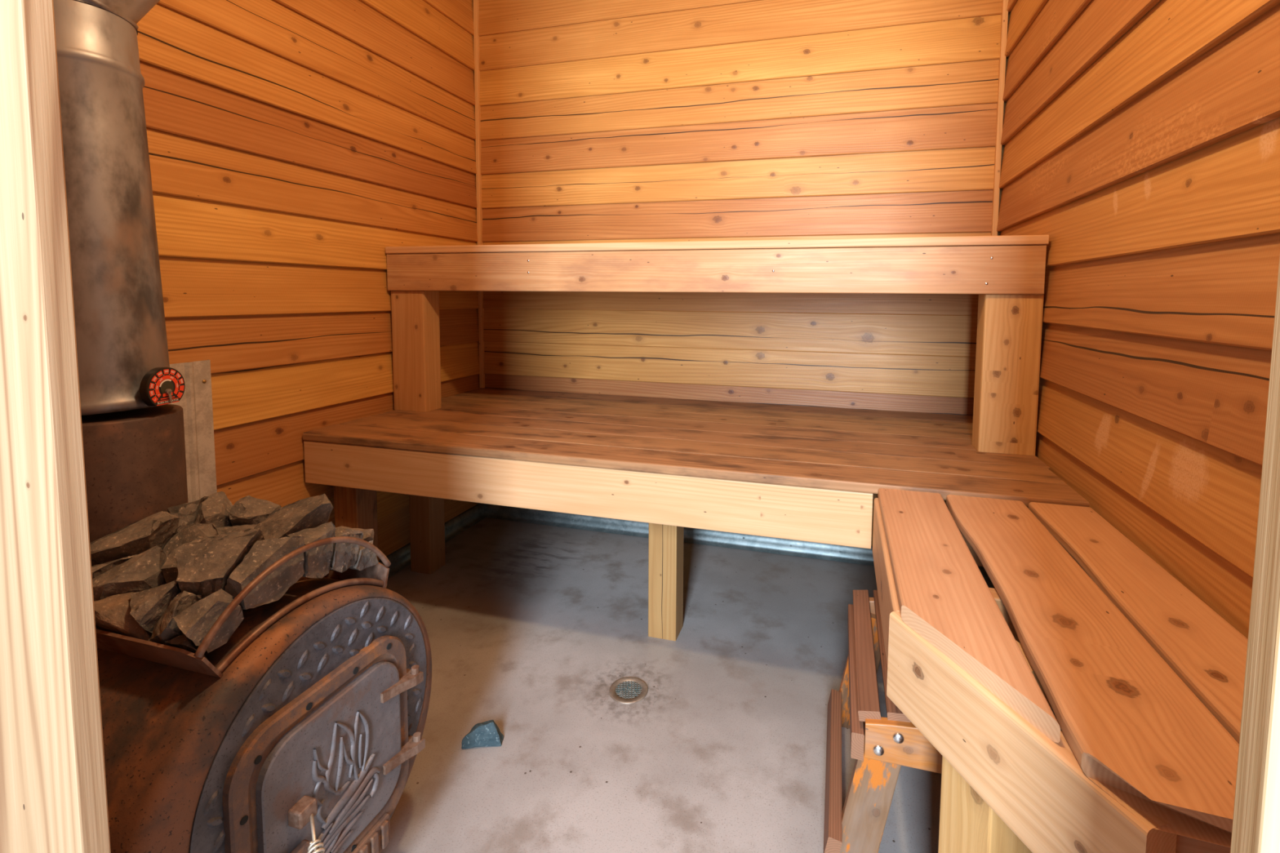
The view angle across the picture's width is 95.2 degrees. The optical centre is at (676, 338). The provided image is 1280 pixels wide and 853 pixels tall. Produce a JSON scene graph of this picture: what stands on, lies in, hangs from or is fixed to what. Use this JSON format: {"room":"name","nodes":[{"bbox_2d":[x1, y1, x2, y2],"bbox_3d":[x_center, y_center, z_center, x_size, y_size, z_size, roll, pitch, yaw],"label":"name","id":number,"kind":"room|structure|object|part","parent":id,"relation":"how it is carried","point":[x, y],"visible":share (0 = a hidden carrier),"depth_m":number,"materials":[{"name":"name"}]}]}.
{"room":"sauna","nodes":[
{"label":"sauna","id":0,"kind":"room"},
{"bbox_2d":[136,0,479,560],"bbox_3d":[-1.206,-0.321,1.736,0.070,2.490,2.124,2,4,16],"label":"wall","id":1,"kind":"structure","parent":0,"point":[291,144],"depth_m":1.80,"materials":[{"name":"brown wood"}]},
{"bbox_2d":[168,360,217,502],"bbox_3d":[-1.322,0.462,1.194,0.014,0.766,0.742,2,4,16],"label":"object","id":2,"kind":"object","parent":1,"relation":"attached to","point":[196,402],"visible":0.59,"depth_m":1.50,"materials":[{"name":"wood"}]},
{"bbox_2d":[378,502,485,578],"bbox_3d":[-1.165,0.869,1.841,0.049,0.061,1.924,2,4,16],"label":"baseboard","id":3,"kind":"structure","parent":1,"relation":"attached to","point":[399,559],"depth_m":2.52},
{"bbox_2d":[380,517,941,852],"bbox_3d":[-0.044,1.069,0.483,3.154,0.120,4.158,2,4,16],"label":"floor","id":4,"kind":"structure","parent":0,"point":[531,628],"depth_m":1.48,"materials":[{"name":"concrete"}]},
{"bbox_2d":[81,404,431,852],"bbox_3d":[-0.835,0.545,0.959,0.908,0.842,0.522,2,4,16],"label":"stove","id":5,"kind":"object","parent":4,"relation":"on","point":[302,731],"visible":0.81,"depth_m":0.82,"materials":[{"name":"metal"}]},
{"bbox_2d":[53,0,169,415],"bbox_3d":[-0.905,-0.690,0.913,0.270,1.622,0.192,0,4,-11],"label":"pipe","id":6,"kind":"object","parent":5,"relation":"on","point":[119,314],"visible":0.57,"depth_m":0.90,"materials":[{"name":"metal"}]},
{"bbox_2d":[139,367,185,405],"bbox_3d":[-0.834,0.076,0.949,0.018,0.060,0.067,1,4,4],"label":"thermometer","id":7,"kind":"object","parent":6,"relation":"attached to","point":[158,386],"visible":1,"depth_m":0.94,"materials":[{"name":"red metal"}]},
{"bbox_2d":[91,554,137,578],"bbox_3d":[-0.845,0.349,0.858,0.121,0.063,0.082,-1,4,-19],"label":"rock","id":8,"kind":"object","parent":5,"relation":"on","point":[97,570],"visible":0.14,"depth_m":0.84,"materials":[{"name":"grey stone"}]},
{"bbox_2d":[89,511,179,566],"bbox_3d":[-0.843,0.319,0.886,0.057,0.074,0.139,4,5,39],"label":"rock","id":9,"kind":"object","parent":8,"relation":"on","point":[138,537],"visible":0.61,"depth_m":0.89,"materials":[{"name":"grey stone"}]},
{"bbox_2d":[93,591,151,641],"bbox_3d":[-0.741,0.381,0.790,0.110,0.058,0.056,2,4,16],"label":"rock","id":10,"kind":"object","parent":5,"relation":"on","point":[112,613],"visible":0.47,"depth_m":0.77,"materials":[{"name":"grey stone"}]},
{"bbox_2d":[92,545,166,601],"bbox_3d":[-0.781,0.345,0.835,0.071,0.086,0.099,2,4,16],"label":"rock","id":11,"kind":"object","parent":5,"relation":"on","point":[143,571],"visible":0.55,"depth_m":0.82,"materials":[{"name":"grey stone"}]},
{"bbox_2d":[129,579,181,633],"bbox_3d":[-0.713,0.360,0.806,0.062,0.069,0.090,-3,6,-43],"label":"rock","id":12,"kind":"object","parent":5,"relation":"on","point":[148,606],"visible":0.59,"depth_m":0.78,"materials":[{"name":"grey stone"}]},
{"bbox_3d":[-0.929,0.404,0.833,0.705,0.048,0.030,2,4,16],"label":"tray rail","id":13,"kind":"part","parent":5,"relation":"part of","materials":[{"name":"metal"}]},
{"bbox_2d":[149,590,201,644],"bbox_3d":[-0.661,0.370,0.773,0.048,0.070,0.057,2,4,16],"label":"rock","id":14,"kind":"object","parent":5,"relation":"on","point":[166,628],"visible":0.7,"depth_m":0.76,"materials":[{"name":"grey stone"}]},
{"bbox_2d":[160,536,206,583],"bbox_3d":[-0.701,0.339,0.873,0.069,0.073,0.101,2,5,26],"label":"rock","id":15,"kind":"object","parent":5,"relation":"in","point":[169,569],"visible":0.08,"depth_m":0.84,"materials":[{"name":"grey stone"}]},
{"bbox_2d":[164,634,207,659],"bbox_3d":[-0.632,0.399,0.756,0.061,0.033,0.031,2,4,16],"label":"rock","id":16,"kind":"object","parent":5,"relation":"on","point":[182,642],"visible":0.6,"depth_m":0.75,"materials":[{"name":"grey stone"}]},
{"bbox_2d":[167,496,208,533],"bbox_3d":[-0.823,0.319,0.995,0.032,0.097,0.089,0,4,-8],"label":"rock","id":17,"kind":"object","parent":5,"relation":"on","point":[187,513],"visible":0.27,"depth_m":0.97,"materials":[{"name":"grey stone"}]},
{"bbox_2d":[162,523,218,558],"bbox_3d":[-0.771,0.335,0.922,0.099,0.071,0.068,2,4,16],"label":"rock","id":18,"kind":"object","parent":5,"relation":"on","point":[191,531],"visible":0.32,"depth_m":0.93,"materials":[{"name":"grey stone"}]},
{"bbox_2d":[173,589,244,653],"bbox_3d":[-0.623,0.367,0.764,0.054,0.072,0.074,2,4,16],"label":"rock","id":19,"kind":"object","parent":5,"relation":"on","point":[195,621],"visible":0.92,"depth_m":0.76,"materials":[{"name":"grey stone"}]},
{"bbox_2d":[194,491,232,528],"bbox_3d":[-0.785,0.320,0.994,0.055,0.098,0.083,0,4,-5],"label":"rock","id":20,"kind":"object","parent":5,"relation":"on","point":[214,510],"visible":0.37,"depth_m":0.98,"materials":[{"name":"grey stone"}]},
{"bbox_2d":[174,528,265,599],"bbox_3d":[-0.648,0.330,0.835,0.090,0.103,0.119,2,4,16],"label":"rock","id":21,"kind":"object","parent":5,"relation":"on","point":[205,566],"visible":0.62,"depth_m":0.81,"materials":[{"name":"stone"}]},
{"bbox_2d":[215,524,257,534],"bbox_3d":[-0.728,0.338,0.971,0.087,0.064,0.078,2,4,16],"label":"rock","id":22,"kind":"object","parent":5,"relation":"on","point":[224,530],"visible":0.15,"depth_m":0.96,"materials":[{"name":"grey stone"}]},
{"bbox_2d":[226,495,281,526],"bbox_3d":[-0.730,0.313,1.014,0.078,0.075,0.078,2,4,16],"label":"rock","id":23,"kind":"object","parent":5,"relation":"in","point":[250,510],"visible":0.62,"depth_m":0.99,"materials":[{"name":"grey stone"}]},
{"bbox_2d":[224,536,304,609],"bbox_3d":[-0.611,0.336,0.845,0.075,0.088,0.100,2,4,16],"label":"rock","id":24,"kind":"object","parent":5,"relation":"on","point":[263,553],"visible":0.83,"depth_m":0.83,"materials":[{"name":"grey stone"}]},
{"bbox_2d":[253,493,333,539],"bbox_3d":[-0.629,0.316,0.948,0.124,0.116,0.109,2,4,16],"label":"rock","id":25,"kind":"object","parent":5,"relation":"on","point":[313,512],"visible":0.34,"depth_m":0.94,"materials":[{"name":"grey stone"}]},
{"bbox_3d":[-0.524,0.621,0.893,0.009,0.414,0.414,2,4,16],"label":"tread plate","id":26,"kind":"part","parent":5,"relation":"part of","materials":[{"name":"grey metal"}]},
{"bbox_2d":[286,521,335,578],"bbox_3d":[-0.582,0.336,0.923,0.067,0.077,0.065,2,4,16],"label":"rock","id":27,"kind":"object","parent":5,"relation":"in","point":[317,561],"visible":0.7,"depth_m":0.91,"materials":[{"name":"grey stone"}]},
{"bbox_3d":[-0.521,0.663,0.882,0.014,0.319,0.309,2,4,16],"label":"door frame","id":28,"kind":"part","parent":5,"relation":"part of","materials":[{"name":"metal"}]},
{"bbox_3d":[-0.473,0.689,0.767,0.021,0.059,0.119,-3,5,-38],"label":"spring handle","id":29,"kind":"part","parent":5,"relation":"part of","materials":[{"name":"metal"}]},
{"bbox_3d":[-0.514,0.662,0.887,0.014,0.249,0.248,2,4,16],"label":"door","id":30,"kind":"part","parent":5,"relation":"part of","materials":[{"name":"grey metal"}]},
{"bbox_2d":[329,528,363,573],"bbox_3d":[-0.569,0.348,0.968,0.060,0.063,0.066,2,4,16],"label":"rock","id":31,"kind":"object","parent":5,"relation":"on","point":[344,555],"visible":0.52,"depth_m":0.96,"materials":[{"name":"grey stone"}]},
{"bbox_2d":[335,525,373,542],"bbox_3d":[-0.583,0.361,1.011,0.079,0.065,0.090,2,4,16],"label":"rock","id":32,"kind":"object","parent":5,"relation":"on","point":[368,534],"visible":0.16,"depth_m":1.02,"materials":[{"name":"grey stone"}]},
{"bbox_3d":[-0.849,0.410,1.122,0.705,0.046,0.017,2,4,16],"label":"tray rail","id":33,"kind":"part","parent":5,"relation":"part of","materials":[{"name":"metal"}]},
{"bbox_2d":[349,540,378,570],"bbox_3d":[-0.549,0.375,1.009,0.044,0.043,0.055,2,4,16],"label":"rock","id":34,"kind":"object","parent":5,"relation":"on","point":[366,558],"visible":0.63,"depth_m":1.00,"materials":[{"name":"grey stone"}]},
{"bbox_2d":[461,720,503,748],"bbox_3d":[-0.451,0.914,1.361,0.090,0.052,0.042,0,4,-7],"label":"rock","id":35,"kind":"object","parent":4,"relation":"on","point":[485,734],"visible":1,"depth_m":1.35,"materials":[{"name":"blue stone"}]},
{"bbox_2d":[608,676,648,703],"bbox_3d":[-0.127,0.927,1.543,0.103,0.006,0.103,2,4,16],"label":"floor drain","id":36,"kind":"object","parent":4,"relation":"on","point":[628,690],"visible":1,"depth_m":1.54,"materials":[{"name":"silver metal"}]},
{"bbox_2d":[302,387,1089,640],"bbox_3d":[-0.012,0.592,2.004,2.130,0.609,0.946,2,4,16],"label":"bench","id":37,"kind":"object","parent":4,"relation":"on","point":[815,474],"visible":0.91,"depth_m":1.69,"materials":[{"name":"brown wood"}]},
{"bbox_3d":[-1.049,0.604,1.911,0.089,0.583,0.086,2,4,16],"label":"leg","id":38,"kind":"part","parent":37,"relation":"part of","materials":[{"name":"brown wood"}]},
{"bbox_3d":[-0.945,0.583,2.205,0.089,0.583,0.086,2,4,16],"label":"leg","id":39,"kind":"part","parent":37,"relation":"part of","materials":[{"name":"brown wood"}]},
{"bbox_3d":[-0.032,0.665,1.800,0.089,0.493,0.086,2,4,16],"label":"leg","id":40,"kind":"part","parent":37,"relation":"part of","materials":[{"name":"beige wood"}]},
{"bbox_2d":[385,235,1048,455],"bbox_3d":[0.042,-0.025,2.135,2.131,0.604,0.576,2,4,16],"label":"bench","id":41,"kind":"object","parent":37,"relation":"on","point":[1010,268],"visible":1,"depth_m":1.74,"materials":[{"name":"brown wood"}]},
{"bbox_3d":[-0.976,0.043,2.188,0.145,0.444,0.089,2,4,16],"label":"post","id":42,"kind":"part","parent":41,"relation":"part of","materials":[{"name":"brown wood"}]},
{"bbox_3d":[0.937,0.097,1.657,0.145,0.444,0.089,2,4,16],"label":"post","id":43,"kind":"part","parent":41,"relation":"part of","materials":[{"name":"brown wood"}]},
{"bbox_2d":[823,590,942,852],"bbox_3d":[0.510,0.793,1.186,0.393,0.336,0.465,2,4,16],"label":"step stool","id":44,"kind":"object","parent":4,"relation":"on","point":[879,748],"visible":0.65,"depth_m":1.04,"materials":[{"name":"wood"}]},
{"bbox_3d":[0.372,0.691,1.221,0.021,0.048,0.440,2,4,16],"label":"rail","id":45,"kind":"part","parent":44,"relation":"part of","materials":[{"name":"brown wood"}]},
{"bbox_3d":[0.443,0.799,1.407,0.125,0.292,0.020,2,4,16],"label":"leg","id":46,"kind":"part","parent":44,"relation":"part of","materials":[{"name":"brown wood"}]},
{"bbox_3d":[0.341,0.825,1.043,0.125,0.292,0.020,2,4,16],"label":"leg","id":47,"kind":"part","parent":44,"relation":"part of","materials":[{"name":"brown wood"}]},
{"bbox_2d":[872,488,1248,852],"bbox_3d":[0.558,0.680,0.925,0.449,0.600,0.836,2,4,16],"label":"bench","id":48,"kind":"object","parent":4,"relation":"on","point":[1142,681],"visible":0.96,"depth_m":0.74,"materials":[{"name":"brown wood"}]},
{"bbox_3d":[0.427,0.703,0.799,0.089,0.572,0.089,-1,4,-15],"label":"leg","id":49,"kind":"part","parent":48,"relation":"part of","materials":[{"name":"beige wood"}]},
{"bbox_2d":[478,0,1010,546],"bbox_3d":[0.132,-0.361,2.429,2.274,2.490,0.070,2,4,16],"label":"wall","id":50,"kind":"structure","parent":0,"point":[602,121],"depth_m":2.35,"materials":[{"name":"brown wood"}]},
{"bbox_2d":[472,0,484,387],"bbox_3d":[-0.902,-0.422,2.677,0.018,2.400,0.020,2,4,16],"label":"trim","id":51,"kind":"structure","parent":50,"relation":"attached to","point":[476,2],"depth_m":2.64,"materials":[{"name":"brown wood"}]},
{"bbox_2d":[484,503,874,565],"bbox_3d":[0.111,0.832,2.474,2.134,0.061,0.049,2,4,16],"label":"baseboard","id":52,"kind":"structure","parent":50,"relation":"attached to","point":[863,556],"depth_m":2.47,"materials":[{"name":"silver metal"}]},
{"bbox_2d":[988,0,1008,294],"bbox_3d":[1.148,-0.364,2.108,0.018,2.400,0.020,2,4,16],"label":"trim","id":53,"kind":"structure","parent":50,"relation":"attached to","point":[1004,18],"depth_m":2.07,"materials":[{"name":"brown wood"}]},
{"bbox_2d":[996,0,1279,639],"bbox_3d":[0.918,-0.261,1.147,0.070,2.490,2.124,2,4,16],"label":"wall","id":54,"kind":"structure","parent":0,"point":[1140,137],"depth_m":1.04,"materials":[{"name":"brown wood"}]},
{"bbox_2d":[977,566,1062,731],"bbox_3d":[0.874,0.926,1.274,0.049,0.061,1.924,2,4,16],"label":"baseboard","id":55,"kind":"structure","parent":54,"relation":"attached to","point":[989,584],"depth_m":2.07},
{"bbox_3d":[-1.043,-0.249,0.641,0.974,2.470,0.034,2,4,16],"label":"wall","id":56,"kind":"structure","parent":0,"visible":0},
{"bbox_2d":[0,0,111,852],"bbox_3d":[-0.601,-0.010,0.505,0.200,2.020,0.020,2,4,16],"label":"trim","id":57,"kind":"structure","parent":56,"relation":"attached to","point":[53,791],"depth_m":0.49,"materials":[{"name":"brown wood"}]},
{"bbox_3d":[0.519,-0.205,0.208,0.330,2.470,0.034,2,4,16],"label":"wall","id":58,"kind":"structure","parent":0,"visible":0},
{"bbox_2d":[1230,256,1279,852],"bbox_3d":[0.341,0.017,0.243,0.140,2.020,0.020,2,4,16],"label":"trim","id":59,"kind":"structure","parent":58,"relation":"attached to","point":[1255,828],"depth_m":0.27,"materials":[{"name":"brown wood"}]}
]}

